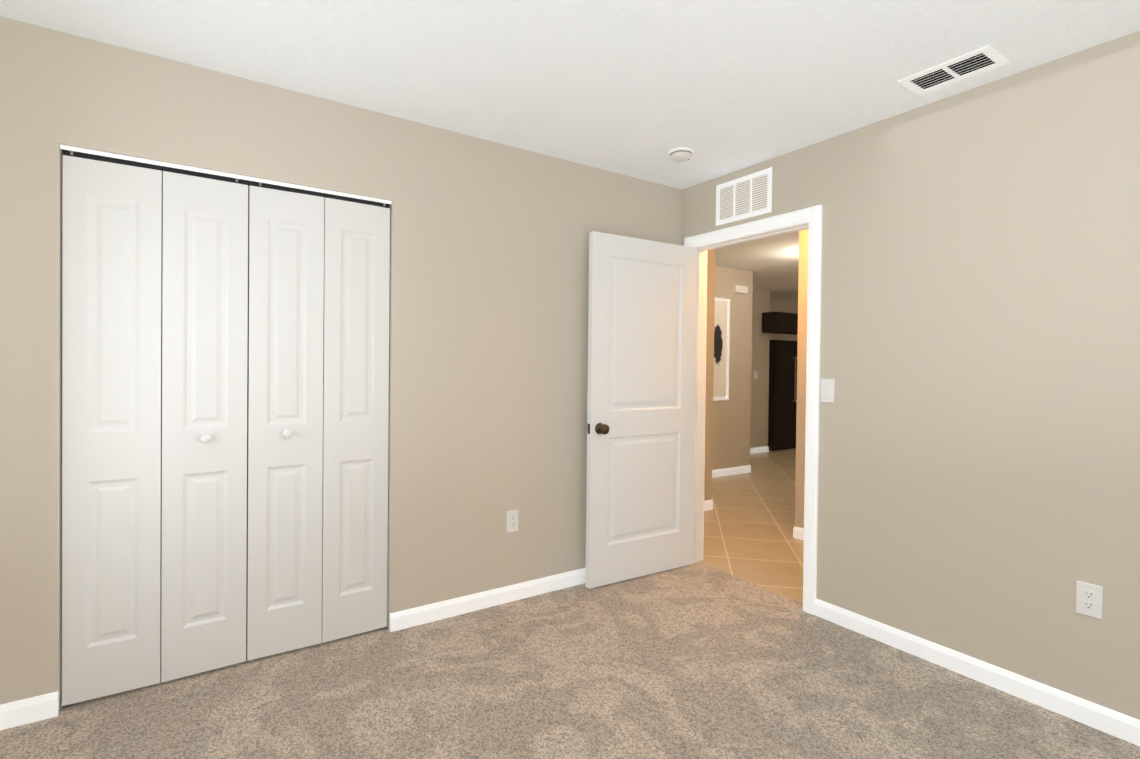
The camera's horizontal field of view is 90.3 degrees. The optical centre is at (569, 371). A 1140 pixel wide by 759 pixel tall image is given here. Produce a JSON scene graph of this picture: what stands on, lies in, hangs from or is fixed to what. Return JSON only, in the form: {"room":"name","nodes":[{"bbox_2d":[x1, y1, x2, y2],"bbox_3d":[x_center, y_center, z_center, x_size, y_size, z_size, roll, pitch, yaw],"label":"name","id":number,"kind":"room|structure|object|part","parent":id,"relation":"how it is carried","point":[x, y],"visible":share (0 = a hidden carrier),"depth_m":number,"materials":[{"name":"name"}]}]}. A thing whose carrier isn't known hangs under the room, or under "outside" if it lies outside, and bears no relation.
{"room":"empty bedroom","nodes":[
{"label":"empty bedroom","id":0,"kind":"room"},
{"bbox_2d":[0,16,681,710],"bbox_3d":[-0.700,0.013,2.857,3.598,2.440,0.120,0,1,-34],"label":"wall","id":1,"kind":"structure","parent":0,"point":[488,326],"depth_m":2.73,"materials":[{"name":"beige paint"}]},
{"bbox_2d":[0,691,58,729],"bbox_3d":[-1.918,1.189,1.976,0.200,0.083,0.013,0,1,-34],"label":"baseboard","id":2,"kind":"structure","parent":1,"relation":"attached to","point":[28,710],"depth_m":1.99,"materials":[{"name":"white wood"}]},
{"bbox_2d":[60,144,391,709],"bbox_3d":[-1.355,0.209,2.383,1.179,2.042,0.041,0,1,-34],"label":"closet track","id":3,"kind":"object","parent":1,"relation":"attached to","point":[153,164],"visible":0.92,"depth_m":2.30,"materials":[{"name":"white metal"}]},
{"bbox_2d":[62,155,161,705],"bbox_3d":[-1.720,0.217,2.137,0.289,1.994,0.028,0,1,-33],"label":"closet door","id":4,"kind":"structure","parent":3,"relation":"hanging from","point":[111,393],"depth_m":2.12,"materials":[{"name":"white wood"}]},
{"bbox_2d":[161,171,247,682],"bbox_3d":[-1.467,0.218,2.286,0.289,1.994,0.065,0,1,-35],"label":"closet door","id":5,"kind":"structure","parent":3,"relation":"hanging from","point":[204,384],"depth_m":2.29,"materials":[{"name":"white wood"}]},
{"bbox_3d":[-1.459,0.266,2.275,0.039,0.039,0.038,0,1,-35],"label":"knob","id":6,"kind":"part","parent":5,"relation":"part of","materials":[{"name":"white plastic"}]},
{"bbox_2d":[247,186,323,660],"bbox_3d":[-1.223,0.219,2.450,0.289,1.994,0.065,0,1,-33],"label":"closet door","id":7,"kind":"structure","parent":3,"relation":"hanging from","point":[285,401],"depth_m":2.45,"materials":[{"name":"white wood"}]},
{"bbox_3d":[-1.216,0.267,2.439,0.039,0.039,0.038,0,1,-33],"label":"knob","id":8,"kind":"part","parent":7,"relation":"part of","materials":[{"name":"white"}]},
{"bbox_2d":[322,197,389,642],"bbox_3d":[-0.991,0.220,2.629,0.289,1.994,0.028,0,1,-35],"label":"closet door","id":9,"kind":"structure","parent":3,"relation":"hanging from","point":[355,410],"depth_m":2.62,"materials":[{"name":"white wood"}]},
{"bbox_2d":[390,568,585,631],"bbox_3d":[-0.069,1.195,3.224,1.896,0.083,0.013,0,1,-34],"label":"baseboard","id":10,"kind":"structure","parent":1,"relation":"attached to","point":[408,618],"depth_m":2.96,"materials":[{"name":"white wood"}]},
{"bbox_2d":[506,509,518,532],"bbox_3d":[-0.309,0.805,3.058,0.072,0.117,0.008,0,1,-34],"label":"electrical outlet","id":11,"kind":"object","parent":1,"relation":"attached to","point":[512,521],"visible":1,"depth_m":3.05,"materials":[{"name":"white plastic"}]},
{"bbox_2d":[0,562,1139,758],"bbox_3d":[0.263,1.290,1.379,3.547,0.060,5.007,0,1,-34],"label":"floor carpet","id":12,"kind":"object","parent":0,"point":[697,660],"depth_m":2.17,"materials":[{"name":"beige carpet"}]},
{"bbox_2d":[0,0,1139,303],"bbox_3d":[2.144,-1.259,5.867,11.672,0.100,10.420,0,1,-34],"label":"ceiling","id":13,"kind":"structure","parent":0,"point":[639,89],"depth_m":2.15,"materials":[{"name":"paint"}]},
{"bbox_2d":[668,147,693,161],"bbox_3d":[0.603,-1.173,3.079,0.138,0.045,0.138,0,1,-34],"label":"smoke detector","id":14,"kind":"object","parent":13,"relation":"attached to","point":[680,154],"visible":1,"depth_m":3.04,"materials":[{"name":"white plastic"}]},
{"bbox_2d":[897,45,1008,94],"bbox_3d":[1.494,-1.208,2.220,0.190,0.080,0.315,0,1,-34],"label":"ceiling vent","id":15,"kind":"object","parent":13,"relation":"in","point":[982,58],"visible":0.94,"depth_m":2.23,"materials":[{"name":"white metal"}]},
{"bbox_2d":[704,249,714,500],"bbox_3d":[0.801,0.008,4.827,1.094,2.440,0.120,0,1,-34],"label":"wall","id":16,"kind":"structure","parent":0,"point":[709,374],"depth_m":5.04,"materials":[{"name":"beige paint"}]},
{"bbox_2d":[704,500,712,510],"bbox_3d":[0.826,1.188,4.785,1.094,0.083,0.013,0,1,-34],"label":"baseboard","id":17,"kind":"structure","parent":16,"relation":"attached to","point":[708,504],"depth_m":5.05,"materials":[{"name":"white wood"}]},
{"bbox_2d":[750,289,770,447],"bbox_3d":[2.268,-0.012,8.181,1.750,2.440,0.120,0,1,-34],"label":"wall","id":18,"kind":"structure","parent":0,"point":[762,303],"depth_m":8.50,"materials":[{"name":"beige paint"}]},
{"bbox_2d":[750,446,768,453],"bbox_3d":[2.342,1.167,8.173,1.630,0.083,0.013,0,1,-34],"label":"baseboard","id":19,"kind":"structure","parent":18,"relation":"attached to","point":[759,449],"depth_m":8.50,"materials":[{"name":"white wood"}]},
{"bbox_2d":[762,312,797,334],"bbox_3d":[3.447,-0.736,8.735,1.200,0.300,0.260,0,1,-34],"label":"upper cabinet","id":20,"kind":"object","parent":18,"relation":"attached to","point":[779,322],"visible":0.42,"depth_m":8.42,"materials":[{"name":"black wood"}]},
{"bbox_2d":[770,301,797,340],"bbox_3d":[3.899,-0.017,10.296,3.560,2.440,0.120,0,1,-34],"label":"wall","id":21,"kind":"structure","parent":0,"point":[775,306],"depth_m":10.17,"materials":[{"name":"beige paint"}]},
{"bbox_2d":[795,229,807,528],"bbox_3d":[2.866,0.054,2.638,0.120,2.440,3.980,0,1,-34],"label":"wall","id":22,"kind":"structure","parent":0,"point":[801,378],"depth_m":4.22,"materials":[{"name":"beige paint"}]},
{"bbox_2d":[794,526,803,539],"bbox_3d":[2.798,1.232,2.614,0.013,0.083,3.980,0,1,-34],"label":"baseboard","id":23,"kind":"structure","parent":22,"relation":"attached to","point":[798,533],"depth_m":4.22,"materials":[{"name":"white wood"}]},
{"bbox_2d":[681,31,1139,719],"bbox_3d":[1.924,0.050,2.079,0.120,2.440,4.107,0,1,-34],"label":"wall","id":24,"kind":"structure","parent":0,"point":[979,457],"depth_m":2.30,"materials":[{"name":"beige paint"}]},
{"bbox_2d":[585,231,696,588],"bbox_3d":[0.450,0.219,3.423,0.806,2.018,0.035,0,1,-32],"label":"bedroom door","id":25,"kind":"structure","parent":24,"relation":"in","point":[642,312],"depth_m":3.38,"materials":[{"name":"white wood"}]},
{"bbox_2d":[588,423,608,434],"bbox_3d":[0.146,0.322,3.235,0.096,0.066,0.171,0,1,-32],"label":"door knob","id":26,"kind":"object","parent":25,"relation":"attached to","point":[601,428],"depth_m":3.19,"materials":[{"name":"brown metal"}]},
{"bbox_2d":[716,167,771,225],"bbox_3d":[1.013,-1.019,3.325,0.010,0.247,0.400,0,1,-34],"label":"air vent","id":27,"kind":"object","parent":24,"relation":"in","point":[768,209],"visible":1,"depth_m":3.31,"materials":[{"name":"white metal"}]},
{"bbox_2d":[684,205,821,614],"bbox_3d":[1.063,0.192,3.353,0.156,2.110,0.963,0,1,-34],"label":"door frame","id":28,"kind":"structure","parent":24,"relation":"attached to","point":[812,216],"depth_m":2.97,"materials":[{"name":"white wood"}]},
{"bbox_2d":[821,379,834,402],"bbox_3d":[1.306,0.095,2.877,0.012,0.117,0.072,0,1,-34],"label":"light switch","id":29,"kind":"object","parent":24,"relation":"attached to","point":[827,389],"visible":1,"depth_m":2.87,"materials":[{"name":"white plastic"}]},
{"bbox_2d":[814,599,1139,745],"bbox_3d":[2.134,1.236,1.642,0.013,0.083,3.112,0,1,-34],"label":"baseboard","id":30,"kind":"structure","parent":24,"relation":"attached to","point":[1105,720],"depth_m":2.27,"materials":[{"name":"white wood"}]},
{"bbox_2d":[1076,581,1102,619],"bbox_3d":[1.869,0.821,2.042,0.008,0.117,0.072,0,1,-34],"label":"electrical outlet","id":31,"kind":"object","parent":24,"relation":"attached to","point":[1089,599],"visible":1,"depth_m":2.04,"materials":[{"name":"white plastic"}]},
{"label":"outside","id":32,"kind":"structure","parent":0,"visible":0},
{"bbox_2d":[712,266,752,477],"bbox_3d":[1.159,-0.009,6.768,1.910,2.440,0.982,0,1,-34],"label":"wall","id":33,"kind":"structure","parent":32,"point":[731,429],"depth_m":6.72,"materials":[{"name":"beige paint"}]},
{"bbox_3d":[1.534,-0.261,6.437,0.800,1.180,0.022,0,1,-34],"label":"hall art frame","id":34,"kind":"part","parent":33,"relation":"part of","materials":[{"name":"white"}]},
{"bbox_2d":[734,285,747,293],"bbox_3d":[2.033,-0.979,6.747,0.210,0.086,0.045,0,1,-34],"label":"door chime","id":35,"kind":"object","parent":33,"relation":"attached to","point":[741,289],"visible":1,"depth_m":6.72,"materials":[{"name":"white plastic"}]},
{"bbox_2d":[699,448,803,602],"bbox_3d":[3.587,1.266,6.887,8.125,0.060,10.420,0,1,-34],"label":"floor","id":36,"kind":"structure","parent":32,"point":[749,521],"depth_m":4.53,"materials":[{"name":"beige tile"}]},
{"bbox_2d":[768,340,797,450],"bbox_3d":[3.271,0.353,9.097,0.900,1.688,0.835,0,1,-34],"label":"fridge","id":37,"kind":"object","parent":36,"relation":"on","point":[782,408],"visible":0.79,"depth_m":8.64,"materials":[{"name":"black"}]}
]}

